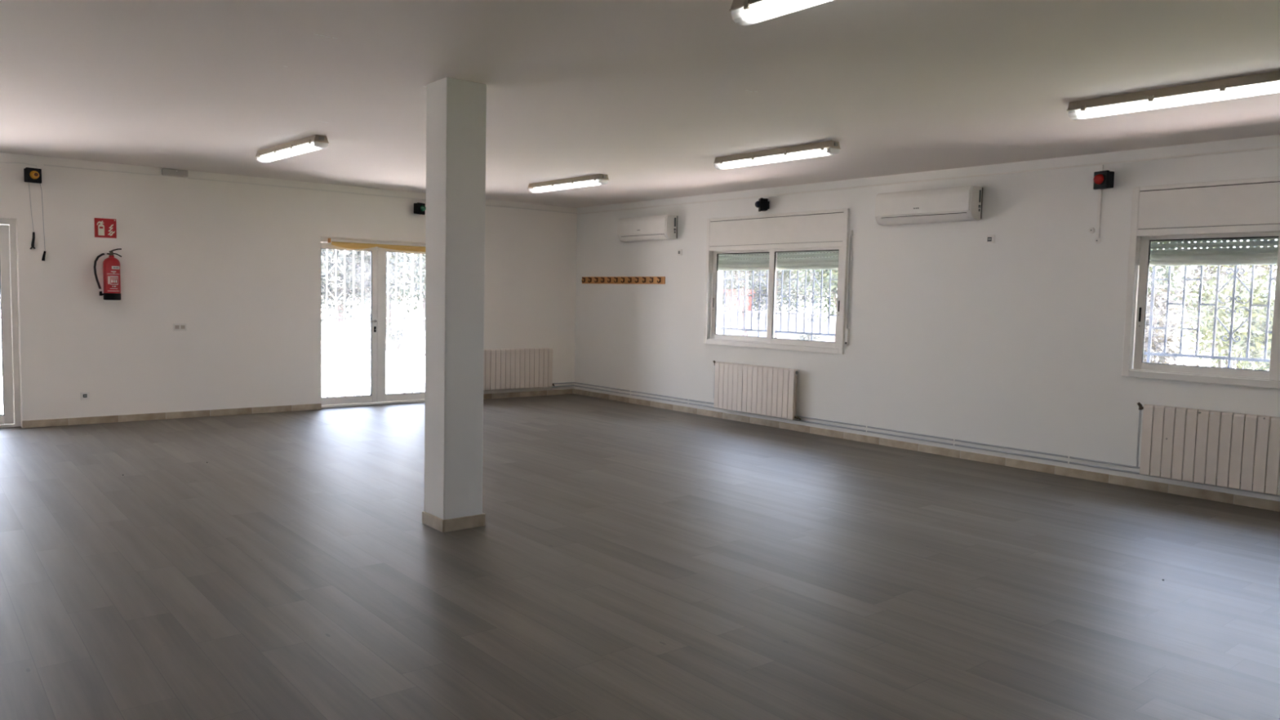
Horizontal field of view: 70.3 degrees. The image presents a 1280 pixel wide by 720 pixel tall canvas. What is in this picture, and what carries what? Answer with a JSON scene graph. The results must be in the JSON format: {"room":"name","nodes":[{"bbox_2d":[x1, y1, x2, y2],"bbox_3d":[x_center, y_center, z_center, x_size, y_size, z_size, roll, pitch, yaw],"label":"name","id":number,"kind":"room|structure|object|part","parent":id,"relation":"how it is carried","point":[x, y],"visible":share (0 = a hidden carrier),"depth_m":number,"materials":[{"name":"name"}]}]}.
{"room":"community hall","nodes":[
{"label":"community hall","id":0,"kind":"room"},
{"bbox_2d":[0,152,577,426],"bbox_3d":[-4.817,-0.759,10.733,10.250,2.800,0.250,-2,5,-39],"label":"wall","id":1,"kind":"structure","parent":0,"point":[238,264],"depth_m":10.42,"materials":[{"name":"white paint"}]},
{"bbox_2d":[0,224,8,414],"bbox_3d":[-7.444,-0.387,8.803,2.383,2.092,0.018,-2,5,-39],"label":"security grille","id":2,"kind":"object","parent":1,"relation":"in","point":[8,224],"visible":0.02,"depth_m":9.49,"materials":[{"name":"white metal"}]},
{"bbox_2d":[0,217,21,427],"bbox_3d":[-7.350,-0.346,8.691,2.323,2.150,0.116,-2,5,-39],"label":"door","id":3,"kind":"structure","parent":1,"relation":"in","point":[11,417],"depth_m":9.38,"materials":[{"name":"white metal"}]},
{"bbox_2d":[0,161,37,168],"bbox_3d":[-7.568,-1.929,8.164,3.606,0.062,0.053,-2,5,-39],"label":"cable","id":4,"kind":"object","parent":1,"relation":"attached to","point":[0,162],"visible":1,"depth_m":9.22,"materials":[{"name":"white plastic"}]},
{"bbox_2d":[23,167,41,183],"bbox_3d":[-6.174,-1.875,9.239,0.145,0.146,0.177,-2,5,-39],"label":"lamp","id":5,"kind":"object","parent":1,"relation":"attached to","point":[30,175],"visible":1,"depth_m":9.20,"materials":[{"name":"black plastic"}]},
{"bbox_2d":[28,182,35,248],"bbox_3d":[-6.237,-1.474,9.317,0.051,0.679,0.030,-2,5,-39],"label":"hanging cable","id":6,"kind":"object","parent":5,"relation":"hanging from","point":[33,232],"visible":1,"depth_m":9.33,"materials":[{"name":"black plastic"}]},
{"bbox_2d":[40,184,45,261],"bbox_3d":[-6.168,-1.425,9.383,0.029,0.803,0.040,3,5,28],"label":"hanging cable","id":7,"kind":"object","parent":5,"relation":"hanging from","point":[44,252],"visible":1,"depth_m":9.39,"materials":[{"name":"black plastic"}]},
{"bbox_2d":[80,391,89,399],"bbox_3d":[-5.946,0.385,9.733,0.085,0.085,0.014,-2,5,-39],"label":"wall socket","id":8,"kind":"object","parent":1,"relation":"attached to","point":[84,395],"visible":1,"depth_m":9.73,"materials":[{"name":"white plastic"}]},
{"bbox_2d":[93,217,116,238],"bbox_3d":[-5.737,-1.415,9.750,0.206,0.205,0.006,-2,5,-39],"label":"fire sign","id":9,"kind":"object","parent":1,"relation":"attached to","point":[104,228],"visible":1,"depth_m":9.75,"materials":[{"name":"red plastic"}]},
{"bbox_2d":[93,248,121,300],"bbox_3d":[-5.674,-0.919,9.704,0.174,0.555,0.232,2,4,16],"label":"fire extinguisher","id":10,"kind":"object","parent":1,"relation":"attached to","point":[111,265],"visible":1,"depth_m":9.67,"materials":[{"name":"red metal"}]},
{"bbox_3d":[-5.626,-1.151,9.742,0.121,0.094,0.014,-2,5,-39],"label":"squeeze handle","id":11,"kind":"part","parent":10,"relation":"part of","materials":[{"name":"black plastic"}]},
{"bbox_2d":[22,403,321,427],"bbox_3d":[-5.187,0.624,10.379,3.107,0.075,0.014,-2,5,-39],"label":"baseboard","id":12,"kind":"structure","parent":1,"relation":"attached to","point":[150,416],"depth_m":10.23,"materials":[{"name":"beige stone"}]},
{"bbox_2d":[160,168,187,177],"bbox_3d":[-5.177,-2.082,10.105,0.275,0.086,0.080,-2,5,-39],"label":"emergency light","id":13,"kind":"object","parent":1,"relation":"attached to","point":[163,171],"visible":1,"depth_m":10.07,"materials":[{"name":"white plastic"}]},
{"bbox_2d":[173,323,186,330],"bbox_3d":[-5.205,-0.371,10.277,0.140,0.082,0.012,-2,5,-39],"label":"electrical outlet","id":14,"kind":"object","parent":1,"relation":"attached to","point":[176,326],"visible":1,"depth_m":10.27,"materials":[{"name":"white plastic"}]},
{"bbox_2d":[44,164,577,213],"bbox_3d":[-3.540,-2.103,11.496,6.735,0.014,0.012,-2,5,-39],"label":"cable trunking","id":15,"kind":"object","parent":1,"relation":"attached to","point":[44,164],"visible":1,"depth_m":10.77,"materials":[{"name":"white plastic"}]},
{"bbox_2d":[321,248,370,396],"bbox_3d":[-3.812,-0.474,11.788,0.639,1.888,0.018,-2,5,-39],"label":"security grille","id":16,"kind":"object","parent":1,"relation":"in","point":[353,317],"depth_m":11.76,"materials":[{"name":"white metal"}]},
{"bbox_3d":[-3.534,-0.550,12.009,1.600,0.024,0.016,-2,5,-39],"label":"rail","id":17,"kind":"part","parent":16,"relation":"part of","materials":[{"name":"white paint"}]},
{"bbox_2d":[320,236,425,408],"bbox_3d":[-3.450,-0.485,11.893,1.740,2.150,0.116,-2,5,-39],"label":"door","id":18,"kind":"structure","parent":1,"relation":"in","point":[378,395],"depth_m":11.90,"materials":[{"name":"white metal"}]},
{"bbox_2d":[328,238,425,252],"bbox_3d":[-3.350,-1.484,11.825,1.412,0.118,0.081,-2,5,-39],"label":"roller blind","id":19,"kind":"object","parent":1,"relation":"attached to","point":[351,244],"visible":0.89,"depth_m":11.73,"materials":[{"name":"yellow fabric"}]},
{"bbox_2d":[386,252,425,393],"bbox_3d":[-3.176,-0.496,12.310,0.555,1.884,0.018,-2,5,-39],"label":"security grille","id":20,"kind":"object","parent":1,"relation":"in","point":[412,317],"depth_m":12.28,"materials":[{"name":"white metal"}]},
{"bbox_2d":[413,202,426,214],"bbox_3d":[-2.894,-1.987,11.936,0.152,0.146,0.169,-2,5,-39],"label":"lamp","id":21,"kind":"object","parent":1,"relation":"attached to","point":[419,208],"visible":1,"depth_m":11.89,"materials":[{"name":"black plastic"}]},
{"bbox_2d":[483,347,554,391],"bbox_3d":[-1.791,0.124,13.068,1.365,0.577,0.110,-2,5,-39],"label":"radiator","id":22,"kind":"object","parent":1,"relation":"attached to","point":[504,368],"visible":0.89,"depth_m":13.03,"materials":[{"name":"beige metal"}]},
{"bbox_2d":[483,388,573,399],"bbox_3d":[-1.889,0.506,13.086,2.310,0.075,0.014,-2,5,-39],"label":"baseboard","id":23,"kind":"structure","parent":1,"relation":"attached to","point":[543,393],"depth_m":13.29,"materials":[{"name":"beige stone"}]},
{"bbox_2d":[0,393,1279,719],"bbox_3d":[-0.616,1.166,5.501,10.500,0.120,13.900,-2,5,-39],"label":"floor","id":24,"kind":"structure","parent":0,"point":[628,561],"depth_m":4.80,"materials":[{"name":"grey laminate"}]},
{"bbox_2d":[424,77,486,519],"bbox_3d":[-1.182,-0.331,5.795,0.276,2.800,0.276,-2,5,-39],"label":"pillar","id":25,"kind":"structure","parent":24,"relation":"on","point":[456,108],"depth_m":5.69,"materials":[{"name":"white paint"}]},
{"bbox_2d":[422,511,444,532],"bbox_3d":[-1.319,1.030,5.794,0.014,0.078,0.290,-2,5,-39],"label":"baseboard","id":26,"kind":"structure","parent":25,"relation":"attached to","point":[437,523],"depth_m":5.77,"materials":[{"name":"beige stone"}]},
{"bbox_2d":[444,513,483,532],"bbox_3d":[-1.120,1.036,5.779,0.276,0.078,0.014,-2,5,-39],"label":"baseboard","id":27,"kind":"structure","parent":25,"relation":"attached to","point":[473,521],"depth_m":5.77,"materials":[{"name":"beige stone"}]},
{"bbox_2d":[482,512,485,525],"bbox_3d":[-1.095,1.022,5.978,0.014,0.078,0.290,-2,5,-39],"label":"baseboard","id":28,"kind":"structure","parent":25,"relation":"attached to","point":[484,514],"depth_m":5.87,"materials":[{"name":"beige stone"}]},
{"bbox_2d":[0,0,1279,208],"bbox_3d":[-0.550,-1.835,5.290,11.100,0.302,14.500,-2,5,-39],"label":"ceiling","id":29,"kind":"structure","parent":0,"point":[646,95],"depth_m":5.52,"materials":[{"name":"white paint"}]},
{"bbox_2d":[254,134,328,163],"bbox_3d":[-3.160,-1.895,8.200,0.146,0.105,1.384,-2,5,-42],"label":"light","id":30,"kind":"object","parent":29,"relation":"attached to","point":[316,142],"visible":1,"depth_m":8.03,"materials":[{"name":"grey plastic"}]},
{"bbox_2d":[527,173,608,193],"bbox_3d":[-0.833,-1.991,10.290,0.146,0.105,1.384,-2,5,-41],"label":"light","id":31,"kind":"object","parent":29,"relation":"attached to","point":[600,179],"visible":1,"depth_m":10.17,"materials":[{"name":"white plastic"}]},
{"bbox_2d":[528,179,608,193],"bbox_3d":[-0.834,-1.963,10.292,0.124,0.048,1.352,-2,5,-41],"label":"diffuser","id":32,"kind":"object","parent":31,"relation":"attached to","point":[569,184],"depth_m":10.24,"materials":[{"name":"white plastic"}]},
{"bbox_2d":[713,140,840,169],"bbox_3d":[1.166,-1.783,7.955,0.146,0.105,1.384,-2,5,-39],"label":"light","id":33,"kind":"object","parent":29,"relation":"attached to","point":[826,148],"visible":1,"depth_m":7.83,"materials":[{"name":"grey plastic"}]},
{"bbox_2d":[728,0,833,26],"bbox_3d":[0.872,-1.472,3.454,0.146,0.105,1.384,-2,5,-39],"label":"light","id":34,"kind":"object","parent":29,"relation":"attached to","point":[744,12],"visible":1,"depth_m":3.82,"materials":[{"name":"grey plastic"}]},
{"bbox_2d":[1066,71,1279,119],"bbox_3d":[3.216,-1.552,5.326,0.146,0.105,1.384,-2,5,-39],"label":"light","id":35,"kind":"object","parent":29,"relation":"attached to","point":[1265,83],"visible":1,"depth_m":5.32,"materials":[{"name":"grey plastic"}]},
{"bbox_2d":[573,134,1279,501],"bbox_3d":[3.376,-0.432,8.649,0.250,2.800,13.400,-2,5,-39],"label":"wall","id":36,"kind":"structure","parent":0,"point":[1016,340],"depth_m":8.77,"materials":[{"name":"white paint"}]},
{"bbox_2d":[581,276,665,284],"bbox_3d":[-0.288,-1.125,12.823,0.079,0.100,1.878,-2,5,-39],"label":"coat rack","id":37,"kind":"object","parent":36,"relation":"attached to","point":[585,280],"visible":1,"depth_m":12.76,"materials":[{"name":"brown wood"}]},
{"bbox_2d":[617,214,677,242],"bbox_3d":[0.085,-1.767,12.243,0.202,0.318,1.037,-2,5,-39],"label":"air conditioner","id":38,"kind":"object","parent":36,"relation":"attached to","point":[664,227],"visible":1,"depth_m":12.08,"materials":[{"name":"white plastic"}]},
{"bbox_3d":[0.032,-1.806,12.201,0.066,0.236,1.005,-2,5,-39],"label":"panel","id":39,"kind":"part","parent":38,"relation":"part of","materials":[{"name":"white plastic"}]},
{"bbox_2d":[677,248,682,255],"bbox_3d":[0.523,-1.405,11.874,0.014,0.080,0.080,-2,5,-39],"label":"wall socket","id":40,"kind":"object","parent":36,"relation":"attached to","point":[680,251],"visible":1,"depth_m":11.87,"materials":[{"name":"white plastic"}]},
{"bbox_2d":[713,360,800,420],"bbox_3d":[1.379,0.345,10.828,0.110,0.589,1.424,-2,5,-39],"label":"radiator","id":41,"kind":"object","parent":36,"relation":"attached to","point":[768,391],"visible":1,"depth_m":10.74,"materials":[{"name":"beige metal"}]},
{"bbox_2d":[755,198,769,211],"bbox_3d":[1.436,-1.815,10.629,0.161,0.146,0.154,-2,5,-39],"label":"lamp","id":42,"kind":"object","parent":36,"relation":"attached to","point":[762,204],"visible":1,"depth_m":10.57,"materials":[{"name":"black plastic"}]},
{"bbox_2d":[703,208,849,354],"bbox_3d":[1.638,-0.923,10.747,0.308,1.570,2.190,-2,5,-39],"label":"window","id":43,"kind":"structure","parent":36,"relation":"in","point":[815,233],"depth_m":10.63,"materials":[{"name":"white metal"}]},
{"bbox_3d":[1.256,-0.789,11.104,0.028,1.125,1.055,-2,5,-39],"label":"sash","id":44,"kind":"part","parent":43,"relation":"part of","materials":[{"name":"white metal"}]},
{"bbox_2d":[720,270,768,337],"bbox_3d":[1.300,-0.707,11.316,0.018,0.809,0.804,-2,5,-39],"label":"window grille","id":45,"kind":"object","parent":43,"relation":"attached to","point":[724,328],"depth_m":11.27,"materials":[{"name":"white metal"}]},
{"bbox_3d":[1.537,-1.510,10.615,0.010,0.305,2.110,-2,5,-39],"label":"shutter box panel","id":46,"kind":"part","parent":43,"relation":"part of","materials":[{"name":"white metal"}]},
{"bbox_2d":[717,250,838,271],"bbox_3d":[1.623,-1.227,10.708,0.016,0.336,2.100,-2,5,-39],"label":"roller shutter","id":47,"kind":"object","parent":43,"relation":"attached to","point":[788,260],"depth_m":10.63,"materials":[{"name":"grey plastic"}]},
{"bbox_3d":[1.866,-0.720,10.310,0.028,1.125,1.090,-2,5,-39],"label":"sash","id":48,"kind":"part","parent":43,"relation":"part of","materials":[{"name":"white metal"}]},
{"bbox_2d":[774,269,837,340],"bbox_3d":[1.926,-0.641,10.556,0.018,0.807,0.909,-2,5,-39],"label":"window grille","id":49,"kind":"object","parent":43,"relation":"attached to","point":[814,278],"depth_m":10.51,"materials":[{"name":"white metal"}]},
{"bbox_3d":[1.697,-0.335,10.848,0.014,0.024,2.100,-2,5,-39],"label":"rail","id":50,"kind":"part","parent":49,"relation":"part of","materials":[{"name":"white metal"}]},
{"bbox_2d":[844,230,853,345],"bbox_3d":[2.250,-0.774,9.784,0.032,1.235,0.036,-2,5,-39],"label":"strap","id":51,"kind":"object","parent":36,"relation":"attached to","point":[851,233],"visible":1,"depth_m":9.79,"materials":[{"name":"grey plastic"}]},
{"bbox_2d":[552,382,1278,488],"bbox_3d":[2.968,0.789,8.671,0.420,0.022,12.986,-2,5,-39],"label":"pipe","id":52,"kind":"object","parent":36,"relation":"attached to","point":[866,426],"visible":0.83,"depth_m":9.07,"materials":[{"name":"white metal"}]},
{"bbox_2d":[551,385,1279,496],"bbox_3d":[2.966,0.836,8.674,0.420,0.022,12.986,-2,5,-39],"label":"pipe","id":53,"kind":"object","parent":36,"relation":"attached to","point":[866,431],"visible":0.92,"depth_m":8.97,"materials":[{"name":"white metal"}]},
{"bbox_2d":[573,388,1279,511],"bbox_3d":[3.248,0.931,8.655,0.014,0.075,13.386,-2,5,-39],"label":"baseboard","id":54,"kind":"structure","parent":36,"relation":"attached to","point":[1259,503],"depth_m":8.61,"materials":[{"name":"beige stone"}]},
{"bbox_2d":[577,146,1279,214],"bbox_3d":[3.301,-1.733,8.476,0.012,0.016,13.367,-2,5,-39],"label":"cable trunking","id":55,"kind":"object","parent":36,"relation":"attached to","point":[1273,147],"visible":1,"depth_m":8.53,"materials":[{"name":"white plastic"}]},
{"bbox_2d":[875,185,982,225],"bbox_3d":[2.814,-1.508,8.930,0.202,0.318,1.077,-2,5,-39],"label":"air conditioner","id":56,"kind":"object","parent":36,"relation":"attached to","point":[962,203],"visible":1,"depth_m":8.80,"materials":[{"name":"white plastic"}]},
{"bbox_3d":[3.227,-1.480,8.575,0.012,0.291,0.002,-2,5,-39],"label":"mounting plate","id":57,"kind":"part","parent":56,"relation":"part of","materials":[{"name":"grey plastic"}]},
{"bbox_2d":[986,235,995,244],"bbox_3d":[3.288,-1.131,8.518,0.014,0.080,0.084,-2,5,-39],"label":"wall socket","id":58,"kind":"object","parent":36,"relation":"attached to","point":[990,239],"visible":1,"depth_m":8.51,"materials":[{"name":"white plastic"}]},
{"bbox_2d":[1088,227,1094,233],"bbox_3d":[3.877,-1.113,7.799,0.016,0.051,0.052,-2,5,-39],"label":"junction box","id":59,"kind":"object","parent":36,"relation":"attached to","point":[1091,230],"visible":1,"depth_m":7.79,"materials":[{"name":"white plastic"}]},
{"bbox_2d":[1093,237,1100,244],"bbox_3d":[3.908,-1.019,7.765,0.016,0.051,0.052,-2,5,-39],"label":"junction box","id":60,"kind":"object","parent":36,"relation":"attached to","point":[1097,240],"visible":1,"depth_m":7.76,"materials":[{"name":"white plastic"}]},
{"bbox_2d":[1096,164,1103,237],"bbox_3d":[3.918,-1.352,7.739,0.016,0.608,0.026,-2,5,-39],"label":"duct","id":61,"kind":"object","parent":36,"relation":"attached to","point":[1101,166],"visible":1,"depth_m":7.74,"materials":[{"name":"white plastic"}]},
{"bbox_2d":[1093,170,1114,189],"bbox_3d":[3.894,-1.512,7.638,0.172,0.146,0.149,-2,5,-39],"label":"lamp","id":62,"kind":"object","parent":36,"relation":"attached to","point":[1103,180],"visible":1,"depth_m":7.59,"materials":[{"name":"black plastic"}]},
{"bbox_2d":[1121,176,1279,388],"bbox_3d":[4.871,-0.576,6.822,0.308,1.570,2.190,-2,5,-39],"label":"window","id":63,"kind":"structure","parent":36,"relation":"in","point":[1243,210],"depth_m":7.17,"materials":[{"name":"white metal"}]},
{"bbox_3d":[4.490,-0.441,7.179,0.028,1.125,1.055,-2,5,-39],"label":"sash","id":64,"kind":"part","parent":63,"relation":"part of","materials":[{"name":"white metal"}]},
{"bbox_3d":[4.771,-1.162,6.690,0.010,0.305,2.110,-2,5,-39],"label":"shutter box panel","id":65,"kind":"part","parent":63,"relation":"part of","materials":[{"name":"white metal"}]},
{"bbox_2d":[1143,240,1275,368],"bbox_3d":[4.943,-0.520,6.886,0.018,1.332,2.100,-2,5,-39],"label":"window grille","id":66,"kind":"object","parent":63,"relation":"attached to","point":[1148,353],"visible":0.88,"depth_m":7.28,"materials":[{"name":"white metal"}]},
{"bbox_3d":[4.931,0.013,6.923,0.014,0.024,2.100,-2,5,-39],"label":"rail","id":67,"kind":"part","parent":66,"relation":"part of","materials":[{"name":"white metal"}]},
{"bbox_2d":[1149,237,1279,266],"bbox_3d":[4.856,-0.879,6.783,0.016,0.336,2.100,-2,5,-39],"label":"roller shutter","id":68,"kind":"object","parent":63,"relation":"attached to","point":[1237,255],"depth_m":7.16,"materials":[{"name":"grey plastic"}]},
{"bbox_3d":[5.100,-0.372,6.386,0.028,1.125,1.090,-2,5,-39],"label":"sash","id":69,"kind":"part","parent":63,"relation":"part of","materials":[{"name":"white metal"}]},
{"bbox_2d":[1136,402,1279,495],"bbox_3d":[4.538,0.684,6.993,0.111,0.588,1.360,-2,5,-39],"label":"radiator","id":70,"kind":"object","parent":36,"relation":"attached to","point":[1230,450],"visible":1,"depth_m":7.04,"materials":[{"name":"beige metal"}]},
{"label":"outside","id":71,"kind":"structure","parent":0,"visible":0},
{"bbox_2d":[0,307,1268,408],"bbox_3d":[-0.315,0.242,20.862,130.000,0.180,130.000,-2,5,-39],"label":"ground","id":72,"kind":"structure","parent":71,"point":[331,346],"depth_m":20.27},
{"bbox_2d":[0,346,2,375],"bbox_3d":[-16.189,0.073,16.859,12.400,0.040,8.000,-2,5,-39],"label":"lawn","id":73,"kind":"structure","parent":72,"relation":"on","point":[1,371],"depth_m":18.11,"materials":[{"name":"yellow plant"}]},
{"bbox_2d":[1,386,424,414],"bbox_3d":[-5.210,0.632,11.863,11.500,0.110,1.800,-2,5,-39],"label":"terrace","id":74,"kind":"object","parent":72,"relation":"on","point":[406,389],"depth_m":13.55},
{"bbox_2d":[320,248,423,346],"bbox_3d":[-8.708,-3.004,26.084,4.744,5.191,5.128,-2,5,-42],"label":"tree","id":75,"kind":"object","parent":72,"relation":"on","point":[331,253],"visible":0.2,"depth_m":25.74,"materials":[{"name":"green plant"}]},
{"bbox_2d":[321,316,1233,359],"bbox_3d":[2.530,-1.350,42.871,37.600,0.050,39.500,-2,5,-39],"label":"earth","id":76,"kind":"structure","parent":72,"relation":"on","point":[366,325],"depth_m":33.50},
{"bbox_2d":[349,253,425,336],"bbox_3d":[-8.656,-3.348,30.963,5.002,5.195,4.800,1,4,3],"label":"tree","id":77,"kind":"object","parent":76,"relation":"on","point":[416,280],"visible":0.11,"depth_m":30.65,"materials":[{"name":"green plant"}]},
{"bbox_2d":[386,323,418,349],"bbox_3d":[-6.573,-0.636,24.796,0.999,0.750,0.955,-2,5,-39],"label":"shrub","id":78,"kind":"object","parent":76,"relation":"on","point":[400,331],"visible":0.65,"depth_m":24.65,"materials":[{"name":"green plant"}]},
{"bbox_2d":[407,263,425,330],"bbox_3d":[-8.838,-4.097,37.041,5.210,5.827,5.618,-2,5,-39],"label":"tree","id":79,"kind":"object","parent":76,"relation":"on","point":[423,299],"visible":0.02,"depth_m":36.98,"materials":[{"name":"green plant"}]},
{"bbox_2d":[722,254,804,336],"bbox_3d":[2.518,-2.409,22.322,3.887,5.037,3.941,4,5,31],"label":"tree","id":80,"kind":"object","parent":76,"relation":"on","point":[735,273],"visible":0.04,"depth_m":22.42,"materials":[{"name":"green plant"}]},
{"bbox_2d":[722,270,809,311],"bbox_3d":[3.160,-3.638,31.050,5.520,6.281,6.113,2,4,16],"label":"tree","id":81,"kind":"object","parent":76,"relation":"on","point":[756,305],"visible":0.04,"depth_m":30.30,"materials":[{"name":"green plant"}]},
{"bbox_2d":[726,253,817,337],"bbox_3d":[2.852,-1.800,18.632,2.870,4.368,2.912,0,4,-21],"label":"tree","id":82,"kind":"object","parent":76,"relation":"on","point":[785,272],"visible":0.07,"depth_m":18.58,"materials":[{"name":"green plant"}]},
{"bbox_2d":[721,310,835,342],"bbox_3d":[2.674,-0.815,26.478,0.200,1.270,13.000,-2,5,-39],"label":"wall","id":83,"kind":"structure","parent":76,"relation":"on","point":[734,314],"depth_m":24.73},
{"bbox_2d":[723,281,755,311],"bbox_3d":[2.879,-1.861,26.230,0.408,0.861,1.100,-2,5,-39],"label":"terracotta planter","id":84,"kind":"object","parent":83,"relation":"on","point":[727,291],"visible":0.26,"depth_m":26.19,"materials":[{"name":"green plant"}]},
{"bbox_2d":[755,272,826,313],"bbox_3d":[5.284,-3.805,37.068,5.518,5.864,5.995,3,5,27],"label":"tree","id":85,"kind":"object","parent":76,"relation":"on","point":[793,296],"visible":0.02,"depth_m":36.73,"materials":[{"name":"green plant"}]},
{"bbox_2d":[792,328,826,341],"bbox_3d":[3.755,-0.215,20.482,0.861,0.966,0.819,-2,5,-39],"label":"shrub","id":86,"kind":"object","parent":76,"relation":"on","point":[800,337],"visible":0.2,"depth_m":20.40,"materials":[{"name":"green plant"}]},
{"bbox_2d":[790,271,837,314],"bbox_3d":[7.101,-3.063,27.437,6.043,5.816,5.629,4,5,29],"label":"tree","id":87,"kind":"object","parent":76,"relation":"on","point":[807,271],"visible":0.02,"depth_m":27.76,"materials":[{"name":"green plant"}]},
{"bbox_3d":[11.021,0.881,13.700,13.600,0.070,16.500,-2,5,-39],"label":"lawn","id":88,"kind":"structure","parent":72,"relation":"on","visible":0},
{"bbox_2d":[778,252,837,342],"bbox_3d":[3.501,-1.227,16.086,2.514,3.592,2.402,0,4,-15],"label":"tree","id":89,"kind":"object","parent":88,"relation":"on","point":[826,272],"visible":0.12,"depth_m":15.98,"materials":[{"name":"green plant"}]},
{"bbox_2d":[1146,289,1169,334],"bbox_3d":[7.492,-0.693,14.706,1.975,2.894,1.903,-2,5,-39],"label":"shrub","id":90,"kind":"object","parent":88,"relation":"on","point":[1159,308],"visible":0.02,"depth_m":14.27,"materials":[{"name":"plant"}]},
{"bbox_2d":[1143,272,1199,365],"bbox_3d":[6.734,-0.188,12.816,1.958,2.120,1.800,-2,5,-39],"label":"shrub","id":91,"kind":"object","parent":88,"relation":"on","point":[1157,344],"visible":0.07,"depth_m":12.50,"materials":[{"name":"plant"}]},
{"bbox_2d":[1147,242,1213,334],"bbox_3d":[10.822,-2.628,21.956,6.106,6.007,5.608,0,4,-13],"label":"tree","id":92,"kind":"object","parent":88,"relation":"on","point":[1173,273],"visible":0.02,"depth_m":21.01,"materials":[{"name":"green plant"}]},
{"bbox_2d":[1149,241,1276,367],"bbox_3d":[9.508,-0.725,14.837,2.063,3.029,2.337,-2,5,-39],"label":"shrub","id":93,"kind":"object","parent":88,"relation":"on","point":[1205,279],"visible":0.09,"depth_m":15.01,"materials":[{"name":"plant"}]},
{"bbox_2d":[1164,265,1275,369],"bbox_3d":[8.760,-0.360,13.347,1.947,2.478,2.052,-2,5,-39],"label":"shrub","id":94,"kind":"object","parent":88,"relation":"on","point":[1206,294],"visible":0.15,"depth_m":13.29,"materials":[{"name":"green plant"}]},
{"bbox_2d":[1185,265,1276,370],"bbox_3d":[7.868,-0.154,11.466,1.774,2.292,1.812,-2,5,-39],"label":"shrub","id":95,"kind":"object","parent":88,"relation":"on","point":[1259,322],"visible":0.65,"depth_m":11.39,"materials":[{"name":"green plant"}]}
]}

